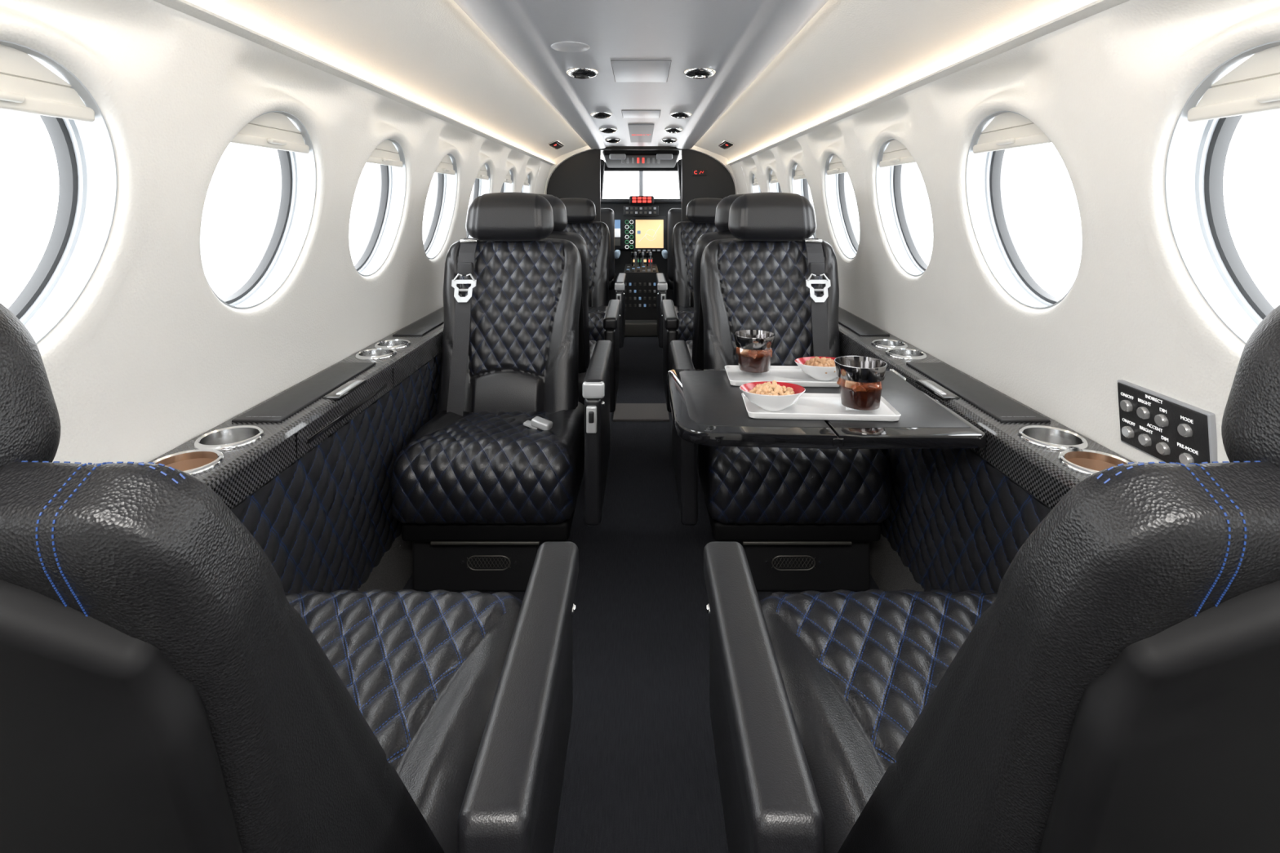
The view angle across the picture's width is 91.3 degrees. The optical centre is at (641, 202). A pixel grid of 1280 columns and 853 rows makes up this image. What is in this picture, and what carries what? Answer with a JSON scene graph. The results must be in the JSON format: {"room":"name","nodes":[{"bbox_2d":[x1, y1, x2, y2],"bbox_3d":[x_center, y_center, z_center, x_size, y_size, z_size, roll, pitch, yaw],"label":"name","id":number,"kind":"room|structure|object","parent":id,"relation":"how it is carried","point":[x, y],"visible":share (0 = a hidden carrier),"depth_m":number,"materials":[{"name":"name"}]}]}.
{"room":"aircraft cabin","nodes":[
{"label":"aircraft cabin","id":0,"kind":"room"},
{"bbox_2d":[0,0,551,464],"bbox_3d":[-0.678,0.069,1.909,0.118,0.662,5.022,0,0,0],"label":"wall","id":1,"kind":"structure","parent":0,"point":[148,360],"depth_m":0.96,"materials":[{"name":"plastic"}]},
{"bbox_2d":[0,39,117,343],"bbox_3d":[-0.730,0.013,0.660,0.134,0.378,0.356,0,0,0],"label":"window","id":2,"kind":"structure","parent":1,"relation":"in","point":[33,82],"depth_m":0.80,"materials":[{"name":"plastic"}]},
{"bbox_2d":[0,44,86,106],"bbox_3d":[-0.682,-0.138,0.660,0.013,0.058,0.248,0,0,0],"label":"shade","id":3,"kind":"object","parent":2,"relation":"attached to","point":[29,77],"depth_m":0.70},
{"bbox_2d":[206,111,316,309],"bbox_3d":[-0.730,0.013,1.165,0.134,0.378,0.356,0,0,0],"label":"window","id":4,"kind":"structure","parent":1,"relation":"in","point":[282,131],"depth_m":1.29,"materials":[{"name":"plastic"}]},
{"bbox_2d":[238,111,305,144],"bbox_3d":[-0.682,-0.138,1.165,0.013,0.058,0.248,0,0,0],"label":"shade","id":5,"kind":"object","parent":4,"relation":"attached to","point":[268,127],"depth_m":1.16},
{"bbox_2d":[153,0,554,164],"bbox_3d":[-0.636,-0.262,1.899,0.077,0.009,5.002,0,0,0],"label":"light strip","id":6,"kind":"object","parent":1,"relation":"attached to","point":[185,6],"depth_m":1.12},
{"bbox_2d":[186,0,553,163],"bbox_3d":[-0.607,-0.272,1.899,0.008,0.010,4.962,0,0,0],"label":"light","id":7,"kind":"object","parent":6,"relation":"on","point":[197,2],"visible":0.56,"depth_m":1.17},
{"bbox_2d":[354,138,405,275],"bbox_3d":[-0.730,0.013,1.670,0.134,0.378,0.356,0,0,0],"label":"window","id":8,"kind":"structure","parent":1,"relation":"in","point":[389,154],"depth_m":1.81,"materials":[{"name":"plastic"}]},
{"bbox_2d":[370,139,399,160],"bbox_3d":[-0.682,-0.138,1.670,0.013,0.058,0.248,0,0,0],"label":"shade","id":9,"kind":"object","parent":8,"relation":"attached to","point":[388,149],"depth_m":1.68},
{"bbox_2d":[423,153,457,258],"bbox_3d":[-0.730,0.013,2.175,0.134,0.378,0.356,0,0,0],"label":"window","id":10,"kind":"structure","parent":1,"relation":"in","point":[446,170],"depth_m":2.32,"materials":[{"name":"plastic"}]},
{"bbox_2d":[437,154,453,169],"bbox_3d":[-0.682,-0.138,2.175,0.013,0.058,0.248,0,0,0],"label":"shade","id":11,"kind":"object","parent":10,"relation":"attached to","point":[446,162],"depth_m":2.19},
{"bbox_2d":[466,162,490,238],"bbox_3d":[-0.730,0.013,2.680,0.134,0.378,0.356,0,0,0],"label":"window","id":12,"kind":"structure","parent":1,"relation":"in","point":[482,184],"depth_m":2.81,"materials":[{"name":"plastic"}]},
{"bbox_2d":[478,164,487,175],"bbox_3d":[-0.682,-0.138,2.680,0.013,0.058,0.248,0,0,0],"label":"shade","id":13,"kind":"object","parent":12,"relation":"attached to","point":[483,171],"depth_m":2.71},
{"bbox_2d":[500,168,513,192],"bbox_3d":[-0.730,0.013,3.185,0.134,0.378,0.356,0,0,0],"label":"window","id":14,"kind":"structure","parent":1,"relation":"in","point":[507,186],"depth_m":3.31,"materials":[{"name":"plastic"}]},
{"bbox_2d":[505,170,511,179],"bbox_3d":[-0.682,-0.138,3.185,0.013,0.058,0.248,0,0,0],"label":"shade","id":15,"kind":"object","parent":14,"relation":"attached to","point":[508,175],"depth_m":3.23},
{"bbox_2d":[520,173,530,192],"bbox_3d":[-0.730,0.013,3.690,0.134,0.378,0.356,0,0,0],"label":"window","id":16,"kind":"structure","parent":1,"relation":"in","point":[526,187],"depth_m":3.82,"materials":[{"name":"plastic"}]},
{"bbox_2d":[198,0,1083,161],"bbox_3d":[0.000,-0.348,1.909,1.256,0.173,5.022,0,0,0],"label":"ceiling","id":17,"kind":"structure","parent":0,"point":[849,53],"depth_m":1.43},
{"bbox_2d":[547,139,564,149],"bbox_3d":[-0.500,-0.341,3.700,0.056,0.032,0.300,0,0,0],"label":"sign","id":18,"kind":"object","parent":17,"relation":"attached to","point":[556,144],"visible":0.99,"depth_m":3.63,"materials":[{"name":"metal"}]},
{"bbox_2d":[453,0,828,149],"bbox_3d":[0.000,-0.381,1.854,0.698,0.030,4.892,0,0,0],"label":"ceiling panel","id":19,"kind":"object","parent":17,"relation":"attached to","point":[677,67],"visible":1,"depth_m":1.58,"materials":[{"name":"white plastic"}]},
{"bbox_2d":[565,67,598,79],"bbox_3d":[-0.173,-0.376,1.840,0.097,0.019,0.092,0,0,0],"label":"vent","id":20,"kind":"object","parent":19,"relation":"attached to","point":[577,73],"depth_m":1.81,"materials":[{"name":"plastic"}]},
{"bbox_2d":[590,111,612,118],"bbox_3d":[-0.173,-0.377,2.720,0.096,0.017,0.092,0,0,4],"label":"vent","id":21,"kind":"object","parent":19,"relation":"attached to","point":[595,114],"depth_m":2.69,"materials":[{"name":"plastic"}]},
{"bbox_2d":[599,128,617,133],"bbox_3d":[-0.173,-0.377,3.300,0.096,0.017,0.092,0,0,-4],"label":"vent","id":22,"kind":"object","parent":19,"relation":"attached to","point":[602,130],"depth_m":3.27,"materials":[{"name":"plastic"}]},
{"bbox_2d":[604,138,620,142],"bbox_3d":[-0.173,-0.377,3.850,0.096,0.017,0.092,0,0,4],"label":"vent","id":23,"kind":"object","parent":19,"relation":"attached to","point":[611,140],"depth_m":3.82,"materials":[{"name":"plastic"}]},
{"bbox_2d":[627,124,653,142],"bbox_3d":[0.000,-0.382,3.520,0.130,0.007,0.884,0,0,0],"label":"exit sign","id":24,"kind":"object","parent":19,"relation":"attached to","point":[637,132],"visible":1,"depth_m":3.41,"materials":[{"name":"grey plastic"}]},
{"bbox_2d":[661,138,676,142],"bbox_3d":[0.173,-0.377,3.850,0.096,0.017,0.092,0,0,-4],"label":"vent","id":25,"kind":"object","parent":19,"relation":"attached to","point":[666,140],"depth_m":3.82,"materials":[{"name":"plastic"}]},
{"bbox_2d":[664,128,683,133],"bbox_3d":[0.173,-0.377,3.300,0.096,0.017,0.092,0,0,4],"label":"vent","id":26,"kind":"object","parent":19,"relation":"attached to","point":[668,130],"depth_m":3.27,"materials":[{"name":"plastic"}]},
{"bbox_2d":[670,111,692,118],"bbox_3d":[0.173,-0.377,2.720,0.096,0.017,0.092,0,0,-4],"label":"vent","id":27,"kind":"object","parent":19,"relation":"attached to","point":[674,114],"depth_m":2.69,"materials":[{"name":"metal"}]},
{"bbox_2d":[683,67,716,79],"bbox_3d":[0.173,-0.376,1.840,0.097,0.019,0.092,0,0,0],"label":"vent","id":28,"kind":"object","parent":19,"relation":"attached to","point":[694,73],"depth_m":1.81,"materials":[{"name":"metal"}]},
{"bbox_2d":[718,139,733,149],"bbox_3d":[0.500,-0.341,3.700,0.056,0.032,0.300,0,0,0],"label":"sign","id":29,"kind":"object","parent":17,"relation":"attached to","point":[725,144],"visible":1,"depth_m":3.64,"materials":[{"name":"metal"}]},
{"bbox_2d":[546,146,735,222],"bbox_3d":[0.000,0.267,4.420,1.451,1.383,0.040,0,0,0],"label":"wall","id":30,"kind":"structure","parent":0,"point":[579,175],"depth_m":4.40,"materials":[{"name":"black plastic"}]},
{"bbox_2d":[543,145,737,194],"bbox_3d":[0.000,-0.230,4.369,1.400,0.400,0.058,0,0,0],"label":"trim","id":31,"kind":"structure","parent":30,"relation":"attached to","point":[557,161],"depth_m":4.34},
{"bbox_2d":[692,168,706,175],"bbox_3d":[0.410,-0.210,4.390,0.100,0.045,0.016,0,0,0],"label":"warning sign","id":32,"kind":"object","parent":30,"relation":"attached to","point":[695,171],"visible":1,"depth_m":4.39,"materials":[{"name":"plastic"}]},
{"bbox_2d":[403,336,879,852],"bbox_3d":[0.000,0.980,2.989,1.470,0.040,7.222,0,0,0],"label":"floor","id":33,"kind":"structure","parent":0,"point":[641,774],"depth_m":1.31,"materials":[{"name":"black carpet"}]},
{"bbox_2d":[0,302,578,852],"bbox_3d":[-0.332,0.483,0.574,0.513,0.943,0.804,0,0,0],"label":"seat","id":34,"kind":"object","parent":33,"relation":"on","point":[163,689],"visible":1,"depth_m":0.27,"materials":[{"name":"black leather"}]},
{"bbox_2d":[284,589,522,852],"bbox_3d":[-0.372,0.679,0.733,0.432,0.228,0.486,0,0,0],"label":"seat cushion","id":35,"kind":"object","parent":34,"relation":"on","point":[422,669],"depth_m":0.78,"materials":[{"name":"black leather"}]},
{"bbox_2d":[147,306,444,594],"bbox_3d":[-0.652,0.666,1.894,0.138,0.584,4.972,0,0,0],"label":"ledge","id":36,"kind":"object","parent":33,"relation":"on","point":[325,522],"visible":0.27,"depth_m":1.24,"materials":[{"name":"black leather"}]},
{"bbox_2d":[164,457,215,471],"bbox_3d":[-0.660,0.407,0.905,0.080,0.058,0.080,0,0,0],"label":"cup holder","id":37,"kind":"object","parent":36,"relation":"on","point":[180,464],"depth_m":0.93,"materials":[{"name":"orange metal"}]},
{"bbox_2d":[203,433,255,444],"bbox_3d":[-0.660,0.407,1.005,0.080,0.058,0.080,0,0,0],"label":"cup holder","id":38,"kind":"object","parent":36,"relation":"on","point":[208,438],"depth_m":1.03,"materials":[{"name":"metal"}]},
{"bbox_2d":[364,353,389,356],"bbox_3d":[-0.660,0.407,1.560,0.080,0.058,0.080,0,0,0],"label":"cup holder","id":39,"kind":"object","parent":36,"relation":"on","point":[366,354],"depth_m":1.59,"materials":[{"name":"metal"}]},
{"bbox_2d":[383,344,401,346],"bbox_3d":[-0.660,0.407,1.665,0.077,0.058,0.077,0,0,0],"label":"cup holder","id":40,"kind":"object","parent":36,"relation":"on","point":[384,344],"depth_m":1.70,"materials":[{"name":"metal"}]},
{"bbox_2d":[390,191,612,591],"bbox_3d":[-0.342,0.462,1.715,0.516,0.986,0.583,0,0,0],"label":"seat","id":41,"kind":"object","parent":33,"relation":"on","point":[495,476],"visible":1,"depth_m":1.63,"materials":[{"name":"black leather"}]},
{"bbox_2d":[390,401,584,524],"bbox_3d":[-0.372,0.679,1.667,0.432,0.228,0.486,0,0,0],"label":"seat cushion","id":42,"kind":"object","parent":41,"relation":"on","point":[473,462],"depth_m":1.45,"materials":[{"name":"black leather"}]},
{"bbox_2d":[466,555,510,570],"bbox_3d":[-0.372,0.880,1.527,0.107,0.037,0.003,0,0,0],"label":"grille","id":43,"kind":"object","parent":41,"relation":"attached to","point":[474,562],"depth_m":1.53,"materials":[{"name":"grey metal"}]},
{"bbox_2d":[537,193,621,412],"bbox_3d":[-0.342,0.462,2.389,0.516,0.986,0.555,0,0,0],"label":"seat","id":44,"kind":"object","parent":33,"relation":"on","point":[611,317],"visible":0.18,"depth_m":2.20,"materials":[{"name":"black leather"}]},
{"bbox_2d":[577,340,595,405],"bbox_3d":[-0.372,0.679,2.423,0.432,0.228,0.486,0,0,0],"label":"armrest","id":45,"kind":"object","parent":44,"relation":"on","point":[584,364],"depth_m":2.20,"materials":[{"name":"black leather"}]},
{"bbox_2d":[560,197,626,347],"bbox_3d":[-0.342,0.464,3.485,0.516,0.982,0.583,0,0,0],"label":"seat","id":46,"kind":"object","parent":33,"relation":"on","point":[580,212],"visible":0.39,"depth_m":3.60,"materials":[{"name":"black leather"}]},
{"bbox_2d":[587,306,607,342],"bbox_3d":[-0.372,0.679,3.437,0.432,0.228,0.486,0,0,0],"label":"seat cushion","id":47,"kind":"object","parent":46,"relation":"on","point":[596,313],"depth_m":3.21,"materials":[{"name":"black leather"}]},
{"bbox_2d":[600,208,620,301],"bbox_3d":[-0.362,0.501,4.915,0.396,0.913,0.490,0,0,0],"label":"seat","id":48,"kind":"object","parent":33,"relation":"on","point":[607,215],"visible":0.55,"depth_m":4.68,"materials":[{"name":"black leather"}]},
{"bbox_2d":[608,273,616,289],"bbox_3d":[-0.380,0.620,4.950,0.360,0.100,0.420,0,0,0],"label":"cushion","id":49,"kind":"object","parent":48,"relation":"on","point":[611,283],"depth_m":4.75,"materials":[{"name":"black leather"}]},
{"bbox_2d":[612,403,669,421],"bbox_3d":[0.000,0.956,2.850,0.250,0.012,0.220,0,0,0],"label":"floor mat","id":50,"kind":"object","parent":33,"relation":"on","point":[623,411],"visible":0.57,"depth_m":2.83,"materials":[{"name":"grey carpet"}]},
{"bbox_2d":[623,252,658,319],"bbox_3d":[0.000,0.676,4.976,0.300,0.563,0.667,0,0,0],"label":"pedestal","id":51,"kind":"object","parent":33,"relation":"on","point":[641,286],"visible":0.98,"depth_m":4.65,"materials":[{"name":"plastic"}]},
{"bbox_2d":[600,150,681,300],"bbox_3d":[0.000,0.263,5.270,1.460,1.375,1.660,0,0,0],"label":"cockpit","id":52,"kind":"object","parent":33,"relation":"on","point":[625,256],"visible":0.14,"depth_m":5.50,"materials":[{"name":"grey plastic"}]},
{"bbox_2d":[602,150,679,167],"bbox_3d":[0.000,-0.335,4.847,0.560,0.103,0.604,0,0,0],"label":"console","id":53,"kind":"object","parent":52,"relation":"attached to","point":[613,158],"visible":0.99,"depth_m":4.57,"materials":[{"name":"grey plastic"}]},
{"bbox_2d":[609,153,626,159],"bbox_3d":[-0.171,-0.333,4.560,0.119,0.040,0.030,0,0,0],"label":"lamp","id":54,"kind":"object","parent":53,"relation":"attached to","point":[612,156],"depth_m":4.55,"materials":[{"name":"grey plastic"}]},
{"bbox_2d":[656,153,672,159],"bbox_3d":[0.171,-0.333,4.560,0.119,0.040,0.030,0,0,0],"label":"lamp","id":55,"kind":"object","parent":53,"relation":"attached to","point":[659,156],"depth_m":4.55,"materials":[{"name":"grey plastic"}]},
{"bbox_2d":[600,195,681,251],"bbox_3d":[0.000,0.181,5.277,1.150,0.469,0.327,0,0,0],"label":"panel","id":56,"kind":"object","parent":52,"relation":"attached to","point":[641,222],"visible":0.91,"depth_m":5.29,"materials":[{"name":"plastic"}]},
{"bbox_2d":[624,320,657,336],"bbox_3d":[0.000,0.910,4.530,0.400,0.096,0.140,0,0,0],"label":"step","id":57,"kind":"structure","parent":33,"relation":"on","point":[633,327],"depth_m":4.46,"materials":[{"name":"leather"}]},
{"bbox_2d":[662,208,681,301],"bbox_3d":[0.362,0.501,4.915,0.396,0.913,0.490,0,0,0],"label":"seat","id":58,"kind":"object","parent":33,"relation":"on","point":[674,215],"visible":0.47,"depth_m":4.68,"materials":[{"name":"black leather"}]},
{"bbox_2d":[665,273,673,289],"bbox_3d":[0.380,0.620,4.950,0.360,0.100,0.420,0,0,0],"label":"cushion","id":59,"kind":"object","parent":58,"relation":"on","point":[670,283],"depth_m":4.75,"materials":[{"name":"black leather"}]},
{"bbox_2d":[655,197,722,347],"bbox_3d":[0.342,0.464,3.485,0.516,0.982,0.583,0,0,0],"label":"seat","id":60,"kind":"object","parent":33,"relation":"on","point":[700,212],"visible":0.29,"depth_m":3.60,"materials":[{"name":"black leather"}]},
{"bbox_2d":[674,306,693,341],"bbox_3d":[0.372,0.679,3.437,0.432,0.228,0.486,0,0,0],"label":"seat cushion","id":61,"kind":"object","parent":60,"relation":"on","point":[685,313],"depth_m":3.21,"materials":[{"name":"black leather"}]},
{"bbox_2d":[661,193,745,412],"bbox_3d":[0.342,0.462,2.389,0.516,0.986,0.555,0,0,0],"label":"seat","id":62,"kind":"object","parent":33,"relation":"on","point":[670,318],"visible":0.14,"depth_m":2.20,"materials":[{"name":"black leather"}]},
{"bbox_2d":[685,340,696,368],"bbox_3d":[0.372,0.679,2.423,0.432,0.228,0.486,0,0,0],"label":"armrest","id":63,"kind":"object","parent":62,"relation":"on","point":[689,343],"depth_m":2.42,"materials":[{"name":"black leather"}]},
{"bbox_2d":[669,191,892,591],"bbox_3d":[0.342,0.462,1.715,0.516,0.986,0.583,0,0,0],"label":"seat","id":64,"kind":"object","parent":33,"relation":"on","point":[803,519],"visible":0.63,"depth_m":1.53,"materials":[{"name":"black leather"}]},
{"bbox_2d":[771,555,815,570],"bbox_3d":[0.372,0.880,1.527,0.107,0.037,0.003,0,0,0],"label":"grille","id":65,"kind":"object","parent":64,"relation":"attached to","point":[779,562],"depth_m":1.53,"materials":[{"name":"grey metal"}]},
{"bbox_2d":[697,444,892,524],"bbox_3d":[0.372,0.679,1.667,0.432,0.228,0.486,0,0,0],"label":"seat cushion","id":66,"kind":"object","parent":64,"relation":"on","point":[740,485],"depth_m":1.43,"materials":[{"name":"black leather"}]},
{"bbox_2d":[838,306,1134,593],"bbox_3d":[0.652,0.666,1.894,0.138,0.584,4.972,0,0,0],"label":"ledge","id":67,"kind":"object","parent":33,"relation":"on","point":[957,522],"visible":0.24,"depth_m":1.19,"materials":[{"name":"black leather"}]},
{"bbox_2d":[666,368,986,448],"bbox_3d":[0.321,0.400,1.225,0.526,0.041,0.410,0,0,0],"label":"folding table","id":68,"kind":"object","parent":67,"relation":"attached to","point":[707,410],"visible":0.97,"depth_m":1.07,"materials":[{"name":"black paint"}]},
{"bbox_2d":[724,364,839,386],"bbox_3d":[0.302,0.373,1.345,0.235,0.012,0.125,0,0,2],"label":"serving plate","id":69,"kind":"object","parent":68,"relation":"on","point":[794,375],"visible":0.57,"depth_m":1.34,"materials":[{"name":"white ceramic"}]},
{"bbox_2d":[733,329,775,350],"bbox_3d":[0.247,0.330,1.365,0.090,0.086,0.090,0,0,0],"label":"drinking glass","id":70,"kind":"object","parent":69,"relation":"on","point":[753,340],"visible":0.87,"depth_m":1.34,"materials":[{"name":"clear glass"}]},
{"bbox_2d":[736,346,740,354],"bbox_3d":[0.221,0.326,1.373,0.019,0.022,0.023,0,0,-38],"label":"ice cube","id":71,"kind":"object","parent":70,"relation":"in","point":[737,348],"visible":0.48,"depth_m":1.37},
{"bbox_2d":[739,347,749,355],"bbox_3d":[0.225,0.319,1.349,0.025,0.026,0.021,0,0,42],"label":"ice cube","id":72,"kind":"object","parent":70,"relation":"in","point":[744,352],"visible":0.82,"depth_m":1.34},
{"bbox_2d":[746,349,758,359],"bbox_3d":[0.239,0.326,1.339,0.024,0.025,0.021,0,0,32],"label":"ice cube","id":73,"kind":"object","parent":70,"relation":"in","point":[753,353],"visible":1,"depth_m":1.33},
{"bbox_2d":[737,352,770,373],"bbox_3d":[0.247,0.346,1.365,0.072,0.034,0.072,0,0,0],"label":"drink","id":74,"kind":"object","parent":70,"relation":"in","point":[748,364],"visible":0.77,"depth_m":1.33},
{"bbox_2d":[756,349,767,356],"bbox_3d":[0.257,0.319,1.339,0.023,0.027,0.025,0,0,0],"label":"ice cube","id":75,"kind":"object","parent":70,"relation":"in","point":[761,353],"visible":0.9,"depth_m":1.33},
{"bbox_2d":[764,348,772,357],"bbox_3d":[0.272,0.326,1.353,0.021,0.020,0.019,0,0,-14],"label":"ice cube","id":76,"kind":"object","parent":70,"relation":"in","point":[769,351],"visible":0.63,"depth_m":1.35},
{"bbox_2d":[795,356,837,381],"bbox_3d":[0.385,0.355,1.325,0.118,0.037,0.088,0,0,0],"label":"bowl","id":77,"kind":"object","parent":69,"relation":"on","point":[818,373],"visible":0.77,"depth_m":1.30,"materials":[{"name":"white ceramic"}]},
{"bbox_2d":[804,356,835,373],"bbox_3d":[0.386,0.341,1.325,0.079,0.031,0.081,0,0,0],"label":"nuts","id":78,"kind":"object","parent":77,"relation":"on","point":[816,361],"visible":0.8,"depth_m":1.31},
{"bbox_2d":[741,392,901,421],"bbox_3d":[0.322,0.373,1.145,0.265,0.012,0.120,0,0,3],"label":"serving plate","id":79,"kind":"object","parent":68,"relation":"on","point":[817,406],"visible":0.78,"depth_m":1.12,"materials":[{"name":"white ceramic"}]},
{"bbox_2d":[739,381,805,411],"bbox_3d":[0.238,0.355,1.135,0.118,0.037,0.088,0,0,0],"label":"bowl","id":80,"kind":"object","parent":79,"relation":"on","point":[767,402],"visible":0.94,"depth_m":1.11,"materials":[{"name":"white ceramic"}]},
{"bbox_2d":[748,380,794,395],"bbox_3d":[0.236,0.341,1.133,0.083,0.032,0.075,0,0,0],"label":"nuts","id":81,"kind":"object","parent":80,"relation":"in","point":[765,388],"visible":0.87,"depth_m":1.12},
{"bbox_2d":[834,355,887,382],"bbox_3d":[0.394,0.330,1.125,0.090,0.086,0.090,0,0,0],"label":"drinking glass","id":82,"kind":"object","parent":79,"relation":"on","point":[861,369],"visible":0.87,"depth_m":1.10,"materials":[{"name":"clear glass"}]},
{"bbox_2d":[836,377,844,386],"bbox_3d":[0.367,0.326,1.130,0.024,0.024,0.019,0,0,0],"label":"ice cube","id":83,"kind":"object","parent":82,"relation":"in","point":[841,381],"visible":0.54,"depth_m":1.12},
{"bbox_2d":[844,379,856,388],"bbox_3d":[0.372,0.319,1.108,0.022,0.023,0.021,0,0,16],"label":"ice cube","id":84,"kind":"object","parent":82,"relation":"in","point":[848,384],"visible":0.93,"depth_m":1.10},
{"bbox_2d":[851,382,866,391],"bbox_3d":[0.382,0.326,1.100,0.024,0.026,0.022,0,0,0],"label":"ice cube","id":85,"kind":"object","parent":82,"relation":"in","point":[858,386],"visible":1,"depth_m":1.09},
{"bbox_2d":[839,385,881,410],"bbox_3d":[0.394,0.346,1.125,0.072,0.034,0.072,0,0,0],"label":"drink","id":86,"kind":"object","parent":82,"relation":"in","point":[868,400],"visible":0.73,"depth_m":1.10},
{"bbox_2d":[862,382,877,390],"bbox_3d":[0.402,0.319,1.099,0.024,0.026,0.025,0,0,0],"label":"ice cube","id":87,"kind":"object","parent":82,"relation":"in","point":[869,386],"visible":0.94,"depth_m":1.09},
{"bbox_2d":[875,381,882,390],"bbox_3d":[0.418,0.326,1.111,0.018,0.023,0.024,0,0,19],"label":"ice cube","id":88,"kind":"object","parent":82,"relation":"in","point":[879,384],"visible":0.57,"depth_m":1.10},
{"bbox_2d":[880,344,897,346],"bbox_3d":[0.660,0.407,1.665,0.077,0.058,0.077,0,0,0],"label":"cup holder","id":89,"kind":"object","parent":67,"relation":"on","point":[881,344],"depth_m":1.70,"materials":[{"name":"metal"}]},
{"bbox_2d":[893,353,917,356],"bbox_3d":[0.660,0.407,1.560,0.080,0.058,0.080,0,0,0],"label":"cup holder","id":90,"kind":"object","parent":67,"relation":"on","point":[894,354],"depth_m":1.59,"materials":[{"name":"metal"}]},
{"bbox_2d":[1026,433,1079,444],"bbox_3d":[0.660,0.407,1.005,0.080,0.058,0.080,0,0,0],"label":"cup holder","id":91,"kind":"object","parent":67,"relation":"on","point":[1032,438],"depth_m":1.03,"materials":[{"name":"metal"}]},
{"bbox_2d":[1066,457,1116,471],"bbox_3d":[0.660,0.407,0.905,0.080,0.058,0.080,0,0,0],"label":"cup holder","id":92,"kind":"object","parent":67,"relation":"on","point":[1073,464],"depth_m":0.93,"materials":[{"name":"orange metal"}]},
{"bbox_2d":[703,304,1279,852],"bbox_3d":[0.332,0.483,0.574,0.513,0.943,0.804,0,0,0],"label":"seat","id":93,"kind":"object","parent":33,"relation":"on","point":[1117,689],"visible":1,"depth_m":0.27,"materials":[{"name":"black leather"}]},
{"bbox_2d":[760,589,997,852],"bbox_3d":[0.372,0.679,0.733,0.432,0.228,0.486,0,0,0],"label":"seat cushion","id":94,"kind":"object","parent":93,"relation":"on","point":[859,670],"depth_m":0.78,"materials":[{"name":"black leather"}]},
{"bbox_2d":[730,0,1279,462],"bbox_3d":[0.678,0.069,1.909,0.118,0.662,5.022,0,0,0],"label":"wall","id":95,"kind":"structure","parent":0,"point":[1109,88],"depth_m":0.98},
{"bbox_2d":[751,173,760,192],"bbox_3d":[0.730,0.013,3.690,0.134,0.378,0.356,0,0,0],"label":"window","id":96,"kind":"structure","parent":95,"relation":"in","point":[756,188],"depth_m":3.82,"materials":[{"name":"plastic"}]},
{"bbox_2d":[768,168,782,192],"bbox_3d":[0.730,0.013,3.185,0.134,0.378,0.356,0,0,0],"label":"window","id":97,"kind":"structure","parent":95,"relation":"in","point":[774,185],"depth_m":3.31,"materials":[{"name":"plastic"}]},
{"bbox_2d":[771,170,777,179],"bbox_3d":[0.682,-0.138,3.185,0.013,0.058,0.248,0,0,0],"label":"shade","id":98,"kind":"object","parent":97,"relation":"attached to","point":[773,175],"depth_m":3.22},
{"bbox_2d":[791,162,815,238],"bbox_3d":[0.730,0.013,2.680,0.134,0.378,0.356,0,0,0],"label":"window","id":99,"kind":"structure","parent":95,"relation":"in","point":[799,182],"depth_m":2.81,"materials":[{"name":"plastic"}]},
{"bbox_2d":[795,164,804,175],"bbox_3d":[0.682,-0.138,2.680,0.013,0.058,0.248,0,0,0],"label":"shade","id":100,"kind":"object","parent":99,"relation":"attached to","point":[798,171],"depth_m":2.71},
{"bbox_2d":[825,153,858,258],"bbox_3d":[0.730,0.013,2.175,0.134,0.378,0.356,0,0,0],"label":"window","id":101,"kind":"structure","parent":95,"relation":"in","point":[835,171],"depth_m":2.32,"materials":[{"name":"plastic"}]},
{"bbox_2d":[828,154,844,169],"bbox_3d":[0.682,-0.138,2.175,0.013,0.058,0.248,0,0,0],"label":"shade","id":102,"kind":"object","parent":101,"relation":"attached to","point":[834,162],"depth_m":2.19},
{"bbox_2d":[875,138,928,275],"bbox_3d":[0.730,0.013,1.670,0.134,0.378,0.356,0,0,0],"label":"window","id":103,"kind":"structure","parent":95,"relation":"in","point":[892,154],"depth_m":1.81,"materials":[{"name":"plastic"}]},
{"bbox_2d":[881,139,911,160],"bbox_3d":[0.682,-0.138,1.670,0.013,0.058,0.248,0,0,0],"label":"shade","id":104,"kind":"object","parent":103,"relation":"attached to","point":[891,149],"depth_m":1.68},
{"bbox_2d":[727,0,1128,164],"bbox_3d":[0.636,-0.262,1.899,0.077,0.009,5.002,0,0,0],"label":"light strip","id":105,"kind":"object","parent":95,"relation":"attached to","point":[1096,6],"depth_m":1.12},
{"bbox_2d":[728,0,1095,163],"bbox_3d":[0.607,-0.272,1.899,0.008,0.010,4.962,0,0,0],"label":"light","id":106,"kind":"object","parent":105,"relation":"on","point":[1083,2],"visible":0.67,"depth_m":1.17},
{"bbox_2d":[965,111,1075,309],"bbox_3d":[0.730,0.013,1.165,0.134,0.378,0.356,0,0,0],"label":"window","id":107,"kind":"structure","parent":95,"relation":"in","point":[999,131],"depth_m":1.29,"materials":[{"name":"plastic"}]},
{"bbox_2d":[977,111,1044,144],"bbox_3d":[0.682,-0.138,1.165,0.013,0.058,0.248,0,0,0],"label":"shade","id":108,"kind":"object","parent":107,"relation":"attached to","point":[997,127],"depth_m":1.16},
{"bbox_2d":[1117,379,1217,464],"bbox_3d":[0.717,0.311,0.861,0.024,0.093,0.153,0,0,0],"label":"switch panel","id":109,"kind":"object","parent":95,"relation":"attached to","point":[1166,428],"visible":0.98,"depth_m":0.85,"materials":[{"name":"grey plastic"}]},
{"bbox_2d":[1164,40,1279,343],"bbox_3d":[0.730,0.013,0.660,0.134,0.378,0.356,0,0,0],"label":"window","id":110,"kind":"structure","parent":95,"relation":"in","point":[1247,82],"depth_m":0.80,"materials":[{"name":"plastic"}]},
{"bbox_2d":[1195,44,1279,106],"bbox_3d":[0.682,-0.138,0.660,0.013,0.058,0.248,0,0,0],"label":"shade","id":111,"kind":"object","parent":110,"relation":"attached to","point":[1251,77],"depth_m":0.70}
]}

